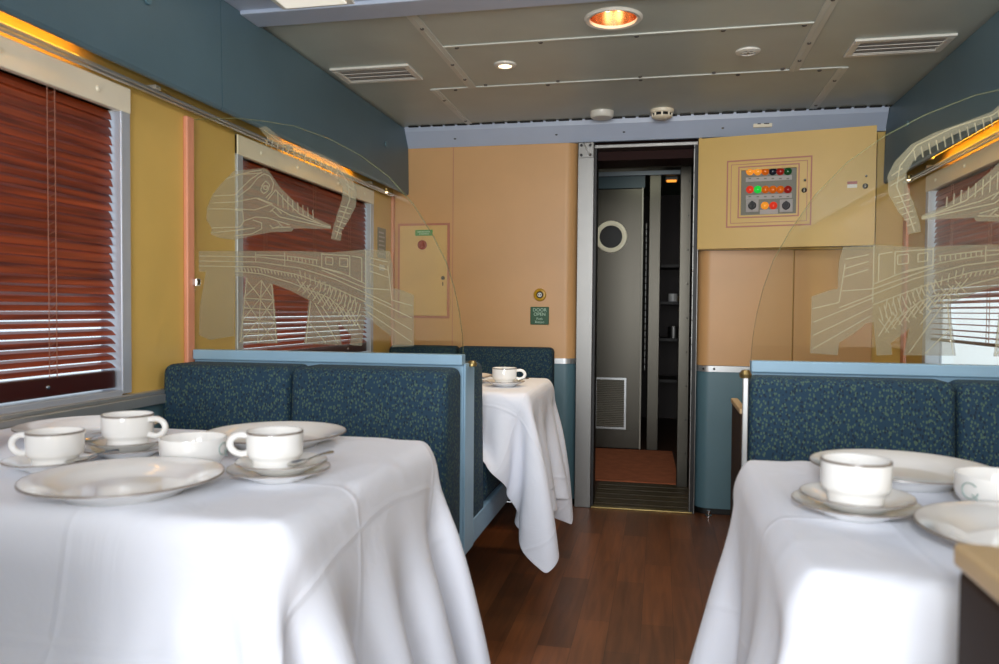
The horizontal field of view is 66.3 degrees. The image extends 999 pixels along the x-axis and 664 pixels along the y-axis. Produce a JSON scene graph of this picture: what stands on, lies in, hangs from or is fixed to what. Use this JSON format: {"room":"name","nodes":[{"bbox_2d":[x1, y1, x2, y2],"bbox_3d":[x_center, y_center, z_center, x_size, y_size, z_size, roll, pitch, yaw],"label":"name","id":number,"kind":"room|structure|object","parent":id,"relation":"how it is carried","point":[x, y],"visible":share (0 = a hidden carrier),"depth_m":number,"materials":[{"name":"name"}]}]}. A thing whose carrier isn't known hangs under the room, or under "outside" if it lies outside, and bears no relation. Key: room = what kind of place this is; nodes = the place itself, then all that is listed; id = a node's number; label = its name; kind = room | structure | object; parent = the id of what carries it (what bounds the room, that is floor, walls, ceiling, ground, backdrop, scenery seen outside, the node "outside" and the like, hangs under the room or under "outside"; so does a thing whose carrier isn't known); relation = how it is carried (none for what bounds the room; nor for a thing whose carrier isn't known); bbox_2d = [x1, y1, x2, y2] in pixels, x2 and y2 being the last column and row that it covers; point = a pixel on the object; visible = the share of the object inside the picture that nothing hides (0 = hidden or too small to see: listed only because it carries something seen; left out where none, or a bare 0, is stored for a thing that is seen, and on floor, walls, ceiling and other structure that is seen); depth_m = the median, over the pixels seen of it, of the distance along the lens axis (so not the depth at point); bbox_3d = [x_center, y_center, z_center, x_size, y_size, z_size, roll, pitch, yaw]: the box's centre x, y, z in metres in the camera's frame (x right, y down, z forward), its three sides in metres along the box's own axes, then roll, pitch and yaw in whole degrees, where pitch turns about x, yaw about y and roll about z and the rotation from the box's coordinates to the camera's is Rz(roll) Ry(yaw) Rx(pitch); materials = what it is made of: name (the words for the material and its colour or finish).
{"room":"train carriage","nodes":[
{"label":"train carriage","id":0,"kind":"room"},
{"bbox_2d":[0,11,392,394],"bbox_3d":[-1.298,-0.101,1.059,0.060,2.200,6.740,1,2,12],"label":"wall","id":1,"kind":"structure","parent":0,"point":[156,124],"depth_m":2.30,"materials":[{"name":"paint"}]},
{"bbox_2d":[0,35,131,413],"bbox_3d":[-1.190,-0.231,1.521,0.077,0.855,1.271,1,2,12],"label":"window","id":2,"kind":"structure","parent":1,"relation":"in","point":[16,58],"depth_m":2.09,"materials":[{"name":"silver metal"}]},
{"bbox_2d":[0,70,115,403],"bbox_3d":[-1.188,-0.222,1.520,0.034,0.782,1.187,1,2,12],"label":"blind","id":3,"kind":"object","parent":2,"relation":"attached to","point":[55,159],"visible":1,"depth_m":1.89,"materials":[{"name":"red wood"}]},
{"bbox_2d":[0,388,165,429],"bbox_3d":[-1.010,0.191,2.223,0.032,0.040,3.920,1,2,12],"label":"trim","id":4,"kind":"structure","parent":1,"relation":"attached to","point":[124,402],"depth_m":1.96,"materials":[{"name":"metal"}]},
{"bbox_2d":[0,0,221,109],"bbox_3d":[-1.342,-0.828,0.367,0.076,0.362,4.203,1,2,12],"label":"overhead panel","id":5,"kind":"object","parent":1,"relation":"attached to","point":[174,44],"visible":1,"depth_m":2.08,"materials":[{"name":"paint"}]},
{"bbox_2d":[125,403,163,427],"bbox_3d":[-1.294,0.625,0.965,0.006,0.755,6.520,1,2,12],"label":"trim","id":6,"kind":"structure","parent":1,"relation":"attached to","point":[157,409],"depth_m":2.26,"materials":[{"name":"blue laminate"}]},
{"bbox_2d":[183,116,194,362],"bbox_3d":[-0.974,-0.253,2.401,0.016,0.838,0.037,1,2,12],"label":"trim","id":7,"kind":"structure","parent":1,"relation":"attached to","point":[188,122],"depth_m":2.39,"materials":[{"name":"wood"}]},
{"bbox_2d":[0,21,393,195],"bbox_3d":[-1.034,-0.685,2.005,0.050,0.026,4.330,1,2,12],"label":"track","id":8,"kind":"object","parent":1,"relation":"attached to","point":[154,90],"visible":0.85,"depth_m":2.13,"materials":[{"name":"metal"}]},
{"bbox_2d":[224,0,367,10],"bbox_3d":[-0.173,-0.998,-0.134,2.610,0.040,4.920,1,2,12],"label":"trim","id":9,"kind":"structure","parent":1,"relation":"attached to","point":[240,5],"depth_m":2.47,"materials":[{"name":"grey paint"}]},
{"bbox_2d":[235,134,373,351],"bbox_3d":[-0.812,-0.279,3.311,0.077,0.855,1.291,1,2,12],"label":"window","id":10,"kind":"structure","parent":1,"relation":"in","point":[247,149],"depth_m":3.03,"materials":[{"name":"silver metal"}]},
{"bbox_2d":[243,159,366,351],"bbox_3d":[-0.810,-0.274,3.307,0.034,0.775,1.202,1,2,12],"label":"blind","id":11,"kind":"object","parent":10,"relation":"attached to","point":[322,204],"visible":0.25,"depth_m":3.22,"materials":[{"name":"red wood"}]},
{"bbox_2d":[271,0,354,9],"bbox_3d":[-0.699,-1.036,1.922,0.250,0.014,1.125,1,2,12],"label":"ceiling light","id":12,"kind":"object","parent":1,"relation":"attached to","point":[283,4],"visible":1,"depth_m":2.43,"materials":[{"name":"white plastic"}]},
{"bbox_2d":[220,0,408,194],"bbox_3d":[-0.718,-0.909,3.319,0.076,0.362,1.825,1,2,12],"label":"overhead panel","id":13,"kind":"object","parent":1,"relation":"attached to","point":[264,78],"visible":0.92,"depth_m":2.96,"materials":[{"name":"paint"}]},
{"bbox_2d":[193,118,476,554],"bbox_3d":[-0.516,-0.003,2.379,0.913,1.322,0.130,1,2,12],"label":"glass screen","id":14,"kind":"object","parent":1,"relation":"attached to","point":[345,288],"visible":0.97,"depth_m":2.33,"materials":[{"name":"glass"}]},
{"bbox_2d":[199,126,413,346],"bbox_3d":[-0.599,-0.295,2.333,0.711,0.672,0.001,1,2,12],"label":"picture","id":15,"kind":"object","parent":14,"relation":"attached to","point":[345,288],"depth_m":2.34},
{"bbox_2d":[377,227,385,250],"bbox_3d":[-0.626,-0.472,4.066,0.004,0.160,0.120,1,2,12],"label":"plate","id":16,"kind":"object","parent":1,"relation":"attached to","point":[381,233],"visible":0.73,"depth_m":4.06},
{"bbox_2d":[391,196,394,345],"bbox_3d":[-0.589,-0.315,4.226,0.014,0.863,0.030,1,2,12],"label":"trim","id":17,"kind":"structure","parent":1,"relation":"attached to","point":[392,197],"depth_m":4.21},
{"bbox_2d":[240,0,612,26],"bbox_3d":[0.341,-1.054,2.333,2.425,0.042,0.120,1,2,12],"label":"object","id":18,"kind":"structure","parent":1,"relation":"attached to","point":[370,9],"depth_m":2.48,"materials":[{"name":"grey paint"}]},
{"bbox_2d":[465,502,729,663],"bbox_3d":[-0.016,1.049,0.743,2.770,0.060,6.690,1,2,12],"label":"floor","id":19,"kind":"structure","parent":0,"point":[624,586],"depth_m":2.88,"materials":[{"name":"brown wood"}]},
{"bbox_2d":[163,361,459,536],"bbox_3d":[-0.610,0.541,2.022,0.882,0.872,0.665,1,2,12],"label":"settee","id":20,"kind":"object","parent":19,"relation":"on","point":[390,402],"visible":0.26,"depth_m":2.16,"materials":[{"name":"blue fabric"}]},
{"bbox_2d":[163,361,306,429],"bbox_3d":[-0.790,0.352,2.294,0.409,0.512,0.198,1,2,12],"label":"cushion","id":21,"kind":"object","parent":20,"relation":"on","point":[201,395],"depth_m":2.22,"materials":[{"name":"blue fabric"}]},
{"bbox_2d":[291,364,459,533],"bbox_3d":[-0.358,0.358,2.203,0.465,0.512,0.198,1,2,12],"label":"cushion","id":22,"kind":"object","parent":20,"relation":"on","point":[390,402],"depth_m":2.13,"materials":[{"name":"blue fabric"}]},
{"bbox_2d":[389,345,553,386],"bbox_3d":[-0.209,0.504,3.872,0.902,0.845,0.600,1,2,12],"label":"settee","id":23,"kind":"object","parent":19,"relation":"on","point":[537,362],"visible":0.19,"depth_m":4.01,"materials":[{"name":"blue fabric"}]},
{"bbox_2d":[389,345,458,353],"bbox_3d":[-0.411,0.315,4.148,0.384,0.485,0.133,1,2,12],"label":"cushion","id":24,"kind":"object","parent":23,"relation":"on","point":[431,349],"depth_m":4.11,"materials":[{"name":"blue fabric"}]},
{"bbox_2d":[458,346,553,386],"bbox_3d":[0.030,0.321,4.055,0.510,0.485,0.133,1,2,12],"label":"cushion","id":25,"kind":"object","parent":23,"relation":"on","point":[537,362],"depth_m":4.00,"materials":[{"name":"blue fabric"}]},
{"bbox_2d":[465,361,508,542],"bbox_3d":[-0.449,0.520,2.785,0.882,0.872,0.655,1,2,12],"label":"settee","id":26,"kind":"object","parent":19,"relation":"on","point":[490,495],"visible":0.09,"depth_m":2.49,"materials":[{"name":"blue fabric"}]},
{"bbox_2d":[465,361,482,517],"bbox_3d":[-0.306,0.349,2.512,0.490,0.512,0.188,1,2,12],"label":"cushion","id":27,"kind":"object","parent":26,"relation":"on","point":[478,411],"depth_m":2.45,"materials":[{"name":"blue fabric"}]},
{"bbox_2d":[483,462,500,500],"bbox_3d":[-0.240,0.499,2.835,0.490,0.145,0.470,1,2,12],"label":"seat cushion","id":28,"kind":"object","parent":26,"relation":"on","point":[491,485],"depth_m":2.64,"materials":[{"name":"blue fabric"}]},
{"bbox_2d":[591,505,691,513],"bbox_3d":[0.740,0.927,4.002,0.520,0.008,0.045,1,2,12],"label":"trim","id":29,"kind":"structure","parent":19,"relation":"on","point":[593,506],"depth_m":3.99,"materials":[{"name":"gold metal"}]},
{"bbox_2d":[730,90,998,521],"bbox_3d":[1.104,0.175,1.996,0.944,1.632,0.279,1,2,12],"label":"glass screen","id":30,"kind":"object","parent":19,"relation":"on","point":[898,289],"visible":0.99,"depth_m":1.99,"materials":[{"name":"clear glass"}]},
{"bbox_2d":[810,106,998,356],"bbox_3d":[1.179,-0.271,1.958,0.711,0.672,0.001,1,2,12],"label":"picture","id":31,"kind":"object","parent":30,"relation":"attached to","point":[898,289],"depth_m":1.98},
{"bbox_2d":[747,375,998,467],"bbox_3d":[1.045,0.563,1.696,0.916,0.872,0.620,1,2,12],"label":"settee","id":32,"kind":"object","parent":19,"relation":"on","point":[791,418],"visible":0.25,"depth_m":1.90,"materials":[{"name":"blue fabric"}]},
{"bbox_2d":[949,379,998,467],"bbox_3d":[1.335,0.381,1.869,0.421,0.512,0.153,1,2,12],"label":"cushion","id":33,"kind":"object","parent":32,"relation":"on","point":[975,403],"depth_m":1.85,"materials":[{"name":"blue fabric"}]},
{"bbox_2d":[954,543,998,663],"bbox_3d":[0.792,0.598,0.442,0.893,0.872,0.640,1,2,12],"label":"cabinet","id":34,"kind":"object","parent":19,"relation":"on","point":[978,628],"visible":1,"depth_m":0.60,"materials":[{"name":"brown wood"}]},
{"bbox_2d":[598,170,656,189],"bbox_3d":[1.032,-1.175,5.711,0.630,0.205,0.060,1,2,12],"label":"wall","id":35,"kind":"structure","parent":0,"point":[609,182],"depth_m":5.71,"materials":[{"name":"blue metal"}]},
{"bbox_2d":[599,170,679,176],"bbox_3d":[1.024,-1.176,5.672,0.630,0.030,0.020,1,2,12],"label":"trim","id":36,"kind":"structure","parent":35,"relation":"attached to","point":[658,172],"depth_m":5.66,"materials":[{"name":"grey paint"}]},
{"bbox_2d":[646,175,660,450],"bbox_3d":[1.152,-0.146,5.713,0.084,2.060,0.060,1,2,12],"label":"door frame","id":37,"kind":"structure","parent":35,"relation":"in","point":[655,180],"depth_m":5.68,"materials":[{"name":"silver metal"}]},
{"bbox_2d":[596,188,646,448],"bbox_3d":[0.901,-0.098,5.735,0.391,1.940,0.065,1,2,12],"label":"door","id":38,"kind":"structure","parent":37,"relation":"attached to","point":[620,211],"depth_m":5.72,"materials":[{"name":"silver metal"}]},
{"bbox_2d":[262,0,998,128],"bbox_3d":[0.527,-1.078,3.177,2.610,0.001,1.630,1,2,12],"label":"ceiling","id":39,"kind":"structure","parent":0,"point":[868,81],"depth_m":2.97,"materials":[{"name":"paint"}]},
{"bbox_2d":[329,64,422,83],"bbox_3d":[-0.514,-1.082,3.213,0.342,0.010,0.200,1,2,12],"label":"ceiling vent","id":40,"kind":"object","parent":39,"relation":"in","point":[393,72],"visible":1,"depth_m":3.21,"materials":[{"name":"white metal"}]},
{"bbox_2d":[494,61,516,68],"bbox_3d":[0.023,-1.074,3.084,0.092,0.010,0.092,1,2,12],"label":"recessed light","id":41,"kind":"object","parent":39,"relation":"in","point":[500,64],"visible":1,"depth_m":3.07,"materials":[{"name":"white glass"}]},
{"bbox_2d":[590,109,613,120],"bbox_3d":[0.511,-1.081,3.814,0.120,0.030,0.120,1,2,12],"label":"smoke detector","id":42,"kind":"object","parent":39,"relation":"attached to","point":[598,114],"visible":1,"depth_m":3.78,"materials":[{"name":"white plastic"}]},
{"bbox_2d":[584,7,642,29],"bbox_3d":[0.386,-1.113,2.587,0.198,0.118,0.198,1,2,12],"label":"recessed light","id":43,"kind":"object","parent":39,"relation":"in","point":[608,18],"visible":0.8,"depth_m":2.65,"materials":[{"name":"white metal"}]},
{"bbox_2d":[406,0,848,124],"bbox_3d":[0.526,-1.074,3.162,1.755,0.007,1.580,1,2,12],"label":"trim","id":44,"kind":"structure","parent":39,"relation":"attached to","point":[827,8],"depth_m":2.91,"materials":[{"name":"metal"}]},
{"bbox_2d":[420,0,835,121],"bbox_3d":[0.530,-1.073,3.182,1.736,0.010,1.315,1,2,12],"label":"screws","id":45,"kind":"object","parent":39,"relation":"attached to","point":[808,43],"depth_m":3.13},
{"bbox_2d":[650,107,673,120],"bbox_3d":[0.801,-1.071,3.769,0.116,0.045,0.116,1,2,12],"label":"smoke detector","id":46,"kind":"object","parent":39,"relation":"attached to","point":[654,112],"visible":1,"depth_m":3.73,"materials":[{"name":"beige plastic"}]},
{"bbox_2d":[735,47,760,55],"bbox_3d":[0.943,-1.062,2.905,0.092,0.010,0.092,1,2,12],"label":"ceiling speaker","id":47,"kind":"object","parent":39,"relation":"attached to","point":[746,51],"visible":1,"depth_m":2.89,"materials":[{"name":"white plastic"}]},
{"bbox_2d":[843,33,957,57],"bbox_3d":[1.471,-1.056,2.822,0.339,0.010,0.185,1,2,12],"label":"ceiling vent","id":48,"kind":"object","parent":39,"relation":"in","point":[932,43],"visible":1,"depth_m":2.82,"materials":[{"name":"white metal"}]},
{"bbox_2d":[393,130,902,365],"bbox_3d":[0.696,-0.417,4.023,2.610,1.167,0.100,1,2,12],"label":"wall","id":49,"kind":"structure","parent":0,"point":[510,211],"depth_m":4.11,"materials":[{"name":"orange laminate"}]},
{"bbox_2d":[398,223,449,317],"bbox_3d":[-0.419,-0.337,4.198,0.297,0.520,0.023,1,2,12],"label":"hatch","id":50,"kind":"object","parent":49,"relation":"attached to","point":[423,272],"visible":0.96,"depth_m":4.20,"materials":[{"name":"laminate"}]},
{"bbox_2d":[452,147,453,344],"bbox_3d":[-0.255,-0.436,4.173,0.003,1.137,0.003,1,2,12],"label":"trim","id":51,"kind":"structure","parent":49,"relation":"attached to","point":[453,147],"depth_m":4.18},
{"bbox_2d":[530,307,548,324],"bbox_3d":[0.214,-0.087,4.081,0.100,0.095,0.005,1,2,12],"label":"door sign","id":52,"kind":"object","parent":49,"relation":"attached to","point":[538,315],"visible":1,"depth_m":4.08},
{"bbox_2d":[534,288,545,300],"bbox_3d":[0.215,-0.198,4.072,0.068,0.068,0.016,1,2,12],"label":"button","id":53,"kind":"object","parent":49,"relation":"attached to","point":[541,294],"visible":1,"depth_m":4.07,"materials":[{"name":"gold metal"}]},
{"bbox_2d":[554,364,575,498],"bbox_3d":[-0.087,0.524,4.215,1.023,0.727,0.100,1,2,12],"label":"wall panel","id":54,"kind":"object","parent":49,"relation":"attached to","point":[564,374],"depth_m":4.07,"materials":[{"name":"blue laminate"}]},
{"bbox_2d":[554,358,575,363],"bbox_3d":[-0.085,0.147,4.198,1.025,0.028,0.100,1,2,12],"label":"trim","id":55,"kind":"structure","parent":49,"relation":"attached to","point":[556,360],"depth_m":4.06,"materials":[{"name":"metal"}]},
{"bbox_2d":[574,138,699,513],"bbox_3d":[0.719,-0.030,4.027,0.617,1.918,0.164,1,2,12],"label":"door frame","id":56,"kind":"structure","parent":49,"relation":"in","point":[588,164],"depth_m":4.01,"materials":[{"name":"silver metal"}]},
{"bbox_2d":[595,139,696,167],"bbox_3d":[0.673,-0.985,4.161,0.772,0.140,0.210,1,2,12],"label":"trim","id":57,"kind":"structure","parent":49,"relation":"attached to","point":[680,157],"depth_m":4.06,"materials":[{"name":"metal"}]},
{"bbox_2d":[405,105,891,148],"bbox_3d":[0.679,-1.045,3.938,2.425,0.108,0.080,1,2,12],"label":"trim","id":58,"kind":"structure","parent":49,"relation":"attached to","point":[678,127],"depth_m":3.91,"materials":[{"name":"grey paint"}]},
{"bbox_2d":[694,505,729,514],"bbox_3d":[1.490,0.924,3.900,0.970,0.030,0.100,1,2,12],"label":"baseboard","id":59,"kind":"structure","parent":49,"relation":"attached to","point":[697,509],"depth_m":3.93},
{"bbox_2d":[694,371,742,509],"bbox_3d":[1.491,0.558,3.882,0.970,0.703,0.100,1,2,12],"label":"wainscot panel","id":60,"kind":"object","parent":49,"relation":"attached to","point":[715,391],"depth_m":3.91,"materials":[{"name":"paint"}]},
{"bbox_2d":[696,364,749,371],"bbox_3d":[1.492,0.192,3.866,0.972,0.030,0.100,1,2,12],"label":"trim","id":61,"kind":"structure","parent":49,"relation":"attached to","point":[708,368],"depth_m":3.89,"materials":[{"name":"metal"}]},
{"bbox_2d":[696,250,792,365],"bbox_3d":[1.246,-0.121,3.910,0.460,0.585,0.090,1,2,12],"label":"wall panel","id":62,"kind":"object","parent":49,"relation":"attached to","point":[731,283],"visible":0.86,"depth_m":3.87,"materials":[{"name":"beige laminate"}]},
{"bbox_2d":[697,125,882,249],"bbox_3d":[1.412,-0.690,3.711,0.867,0.563,0.217,1,2,12],"label":"upper cabinet","id":63,"kind":"object","parent":49,"relation":"attached to","point":[753,190],"visible":1,"depth_m":3.69,"materials":[{"name":"yellow laminate"}]},
{"bbox_2d":[746,199,758,211],"bbox_3d":[1.242,-0.621,3.757,0.060,0.062,0.005,1,2,23],"label":"knob","id":64,"kind":"object","parent":63,"relation":"attached to","point":[752,205],"depth_m":3.75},
{"bbox_2d":[779,199,792,211],"bbox_3d":[1.386,-0.611,3.697,0.060,0.062,0.005,1,2,23],"label":"knob","id":65,"kind":"object","parent":63,"relation":"attached to","point":[785,205],"depth_m":3.69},
{"bbox_2d":[792,250,871,361],"bbox_3d":[1.648,-0.114,3.789,0.366,0.585,0.020,1,2,12],"label":"wall panel","id":66,"kind":"object","parent":49,"relation":"attached to","point":[815,271],"visible":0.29,"depth_m":3.79,"materials":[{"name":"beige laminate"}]},
{"bbox_2d":[641,195,692,418],"bbox_3d":[1.793,-0.310,7.414,1.560,2.300,0.060,1,2,12],"label":"wall","id":67,"kind":"structure","parent":0,"point":[670,204],"depth_m":7.42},
{"bbox_2d":[594,481,688,509],"bbox_3d":[0.806,0.918,4.315,0.520,0.008,0.595,1,2,12],"label":"threshold","id":68,"kind":"object","parent":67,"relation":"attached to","point":[627,494],"depth_m":4.29,"materials":[{"name":"metal"}]},
{"bbox_2d":[572,417,720,514],"bbox_3d":[1.456,0.913,5.872,1.450,0.059,3.960,1,2,12],"label":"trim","id":69,"kind":"structure","parent":67,"relation":"attached to","point":[667,427],"depth_m":6.31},
{"bbox_2d":[595,448,675,484],"bbox_3d":[0.837,0.893,5.185,0.722,0.008,1.080,1,2,12],"label":"door mat","id":70,"kind":"object","parent":69,"relation":"on","point":[615,465],"visible":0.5,"depth_m":5.08,"materials":[{"name":"orange carpet"}]},
{"bbox_2d":[659,264,691,382],"bbox_3d":[1.628,-0.144,6.809,0.570,2.000,0.400,1,2,12],"label":"shelves","id":71,"kind":"object","parent":67,"relation":"attached to","point":[669,379],"visible":0.02,"depth_m":6.65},
{"bbox_2d":[644,165,693,195],"bbox_3d":[1.479,-1.308,5.858,1.560,0.060,3.860,1,2,12],"label":"ceiling","id":72,"kind":"structure","parent":0,"point":[667,188],"depth_m":6.87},
{"bbox_2d":[906,121,998,363],"bbox_3d":[1.314,-0.065,0.508,0.060,2.200,6.740,1,2,12],"label":"wall","id":73,"kind":"structure","parent":0,"point":[917,187],"depth_m":3.45,"materials":[{"name":"paint"}]},
{"bbox_2d":[900,183,909,362],"bbox_3d":[1.947,-0.280,3.675,0.014,0.863,0.048,1,2,12],"label":"trim","id":74,"kind":"structure","parent":73,"relation":"attached to","point":[905,234],"depth_m":3.66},
{"bbox_2d":[884,11,998,183],"bbox_3d":[1.278,-0.819,0.749,0.087,0.362,6.032,1,2,12],"label":"wall panel","id":75,"kind":"object","parent":73,"relation":"attached to","point":[972,68],"visible":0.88,"depth_m":2.86,"materials":[{"name":"paint"}]},
{"bbox_2d":[907,130,998,183],"bbox_3d":[1.470,-0.650,1.476,0.050,0.026,4.330,1,2,12],"label":"track","id":76,"kind":"object","parent":73,"relation":"attached to","point":[928,168],"visible":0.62,"depth_m":2.97,"materials":[{"name":"metal"}]},
{"bbox_2d":[922,140,998,363],"bbox_3d":[1.784,-0.243,2.763,0.077,0.855,1.291,1,2,12],"label":"window","id":77,"kind":"structure","parent":73,"relation":"in","point":[988,155],"depth_m":3.12,"materials":[{"name":"silver metal"}]},
{"bbox_2d":[934,163,998,346],"bbox_3d":[1.781,-0.286,2.759,0.034,0.679,1.202,1,2,12],"label":"blind","id":78,"kind":"object","parent":77,"relation":"attached to","point":[959,231],"visible":0.36,"depth_m":2.98,"materials":[{"name":"red wood"}]},
{"bbox_3d":[0.741,-0.278,6.037,0.190,2.300,3.870,1,2,12],"label":"wall","id":79,"kind":"structure","parent":0,"visible":0},
{"bbox_2d":[599,165,692,486],"bbox_3d":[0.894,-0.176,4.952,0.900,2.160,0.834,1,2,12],"label":"door frame","id":80,"kind":"structure","parent":79,"relation":"in","point":[685,171],"depth_m":4.50,"materials":[{"name":"silver metal"}]},
{"bbox_3d":[-0.675,0.620,1.440,0.889,0.748,0.635,1,2,12],"label":"dining table","id":81,"kind":"object","parent":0,"visible":0},
{"bbox_2d":[0,428,490,663],"bbox_3d":[-0.595,0.605,1.400,1.116,0.772,1.254,1,2,12],"label":"tablecloth","id":82,"kind":"object","parent":81,"relation":"on","point":[361,559],"visible":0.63,"depth_m":1.05,"materials":[{"name":"white fabric"}]},
{"bbox_2d":[0,450,97,473],"bbox_3d":[-0.777,0.228,1.324,0.147,0.021,0.147,1,2,12],"label":"saucer","id":83,"kind":"object","parent":82,"relation":"on","point":[23,463],"visible":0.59,"depth_m":1.30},
{"bbox_2d":[8,426,84,465],"bbox_3d":[-0.778,0.199,1.329,0.115,0.059,0.092,1,2,32],"label":"cup","id":84,"kind":"object","parent":83,"relation":"on","point":[48,445],"visible":0.88,"depth_m":1.29,"materials":[{"name":"ceramic"}]},
{"bbox_2d":[64,449,118,462],"bbox_3d":[-0.701,0.214,1.318,0.025,0.016,0.088,2,2,42],"label":"teaspoon","id":85,"kind":"object","parent":83,"relation":"on","point":[78,459],"visible":1,"depth_m":1.31,"materials":[{"name":"metal"}]},
{"bbox_2d":[64,456,89,462],"bbox_3d":[-0.717,0.219,1.300,0.025,0.006,0.040,2,8,42],"label":"spoon bowl","id":86,"kind":"object","parent":85,"relation":"on","point":[78,459],"depth_m":1.30,"materials":[{"name":"metal"}]},
{"bbox_2d":[11,415,158,438],"bbox_3d":[-0.892,0.213,1.662,0.285,0.029,0.285,1,2,12],"label":"dinner plate","id":87,"kind":"object","parent":82,"relation":"on","point":[91,423],"visible":0.24,"depth_m":1.72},
{"bbox_2d":[14,456,224,506],"bbox_3d":[-0.568,0.230,1.161,0.285,0.029,0.285,1,2,12],"label":"dinner plate","id":88,"kind":"object","parent":82,"relation":"on","point":[131,480],"visible":1,"depth_m":1.19,"materials":[{"name":"ceramic"}]},
{"bbox_2d":[83,444,158,458],"bbox_3d":[-0.704,0.225,1.451,0.167,0.021,0.167,1,2,12],"label":"saucer","id":89,"kind":"object","parent":82,"relation":"on","point":[146,453],"visible":0.41,"depth_m":1.41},
{"bbox_2d":[85,434,167,452],"bbox_3d":[-0.702,0.212,1.449,0.147,0.021,0.147,1,2,12],"label":"saucer","id":90,"kind":"object","parent":89,"relation":"on","point":[101,443],"visible":0.57,"depth_m":1.41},
{"bbox_2d":[100,410,168,444],"bbox_3d":[-0.695,0.184,1.441,0.115,0.059,0.092,2,2,39],"label":"cup","id":91,"kind":"object","parent":90,"relation":"on","point":[132,427],"visible":0.97,"depth_m":1.42,"materials":[{"name":"ceramic"}]},
{"bbox_2d":[158,432,227,462],"bbox_3d":[-0.544,0.212,1.363,0.116,0.052,0.114,1,2,12],"label":"bowl","id":92,"kind":"object","parent":82,"relation":"on","point":[212,446],"visible":0.61,"depth_m":1.33,"materials":[{"name":"ceramic"}]},
{"bbox_2d":[205,421,345,449],"bbox_3d":[-0.462,0.219,1.581,0.285,0.029,0.285,1,2,12],"label":"dinner plate","id":93,"kind":"object","parent":82,"relation":"on","point":[314,432],"visible":0.5,"depth_m":1.65,"materials":[{"name":"ceramic"}]},
{"bbox_2d":[225,461,330,483],"bbox_3d":[-0.365,0.233,1.265,0.167,0.021,0.167,1,2,12],"label":"saucer","id":94,"kind":"object","parent":82,"relation":"on","point":[233,470],"visible":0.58,"depth_m":1.23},
{"bbox_2d":[235,452,326,476],"bbox_3d":[-0.359,0.220,1.260,0.147,0.021,0.147,1,2,12],"label":"saucer","id":95,"kind":"object","parent":94,"relation":"on","point":[245,462],"visible":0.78,"depth_m":1.23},
{"bbox_2d":[226,426,303,468],"bbox_3d":[-0.381,0.192,1.272,0.115,0.059,0.092,2,2,34],"label":"cup","id":96,"kind":"object","parent":95,"relation":"on","point":[269,447],"visible":0.94,"depth_m":1.23,"materials":[{"name":"ceramic"}]},
{"bbox_2d":[287,451,333,465],"bbox_3d":[-0.307,0.206,1.244,0.025,0.016,0.088,2,2,42],"label":"teaspoon","id":97,"kind":"object","parent":95,"relation":"on","point":[298,462],"visible":1,"depth_m":1.24,"materials":[{"name":"metal"}]},
{"bbox_2d":[287,459,308,465],"bbox_3d":[-0.323,0.211,1.227,0.025,0.006,0.040,2,8,42],"label":"spoon bowl","id":98,"kind":"object","parent":97,"relation":"on","point":[298,462],"depth_m":1.23,"materials":[{"name":"metal"}]},
{"bbox_3d":[0.862,0.642,1.072,0.906,0.748,0.620,1,2,12],"label":"dining table","id":99,"kind":"object","parent":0,"visible":0},
{"bbox_2d":[689,460,961,663],"bbox_3d":[0.794,0.625,1.078,1.130,0.769,1.186,1,2,12],"label":"tablecloth","id":100,"kind":"object","parent":99,"relation":"on","point":[794,583],"visible":0.72,"depth_m":0.91,"materials":[{"name":"white fabric"}]},
{"bbox_2d":[791,490,921,522],"bbox_3d":[0.495,0.245,1.065,0.167,0.021,0.167,1,2,12],"label":"saucer","id":101,"kind":"object","parent":100,"relation":"on","point":[797,496],"visible":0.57,"depth_m":1.03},
{"bbox_2d":[799,482,916,514],"bbox_3d":[0.492,0.233,1.056,0.147,0.021,0.147,1,2,12],"label":"saucer","id":102,"kind":"object","parent":101,"relation":"on","point":[896,499],"visible":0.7,"depth_m":1.03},
{"bbox_2d":[820,453,892,506],"bbox_3d":[0.502,0.204,1.064,0.116,0.059,0.092,-1,2,-36],"label":"cup","id":103,"kind":"object","parent":102,"relation":"on","point":[859,479],"visible":0.99,"depth_m":1.02,"materials":[{"name":"ceramic"}]},
{"bbox_2d":[809,449,989,491],"bbox_3d":[0.674,0.236,1.285,0.285,0.029,0.285,1,2,12],"label":"dinner plate","id":104,"kind":"object","parent":100,"relation":"on","point":[912,471],"visible":0.52,"depth_m":1.32,"materials":[{"name":"ceramic"}]},
{"bbox_2d":[913,501,998,545],"bbox_3d":[0.645,0.247,0.896,0.285,0.029,0.285,1,2,12],"label":"dinner plate","id":105,"kind":"object","parent":100,"relation":"on","point":[962,522],"visible":0.82,"depth_m":0.98,"materials":[{"name":"ceramic"}]},
{"bbox_2d":[953,466,998,500],"bbox_3d":[0.716,0.230,1.094,0.116,0.052,0.116,1,2,12],"label":"bowl","id":106,"kind":"object","parent":100,"relation":"on","point":[970,483],"visible":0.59,"depth_m":1.08,"materials":[{"name":"ceramic"}]},
{"bbox_3d":[-0.324,0.577,3.008,0.928,0.748,0.560,1,2,12],"label":"dining table","id":107,"kind":"object","parent":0,"visible":0},
{"bbox_2d":[482,377,572,572],"bbox_3d":[-0.281,0.487,2.979,1.118,0.647,0.796,1,2,12],"label":"tablecloth","id":108,"kind":"object","parent":107,"relation":"on","point":[524,447],"visible":0.43,"depth_m":2.60,"materials":[{"name":"white fabric"}]},
{"bbox_2d":[485,379,524,386],"bbox_3d":[0.021,0.191,2.833,0.147,0.021,0.147,1,2,12],"label":"saucer","id":109,"kind":"object","parent":108,"relation":"on","point":[492,381],"visible":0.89,"depth_m":2.79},
{"bbox_2d":[492,367,525,381],"bbox_3d":[0.028,0.162,2.828,0.116,0.059,0.092,2,2,34],"label":"cup","id":110,"kind":"object","parent":109,"relation":"on","point":[499,374],"visible":0.87,"depth_m":2.80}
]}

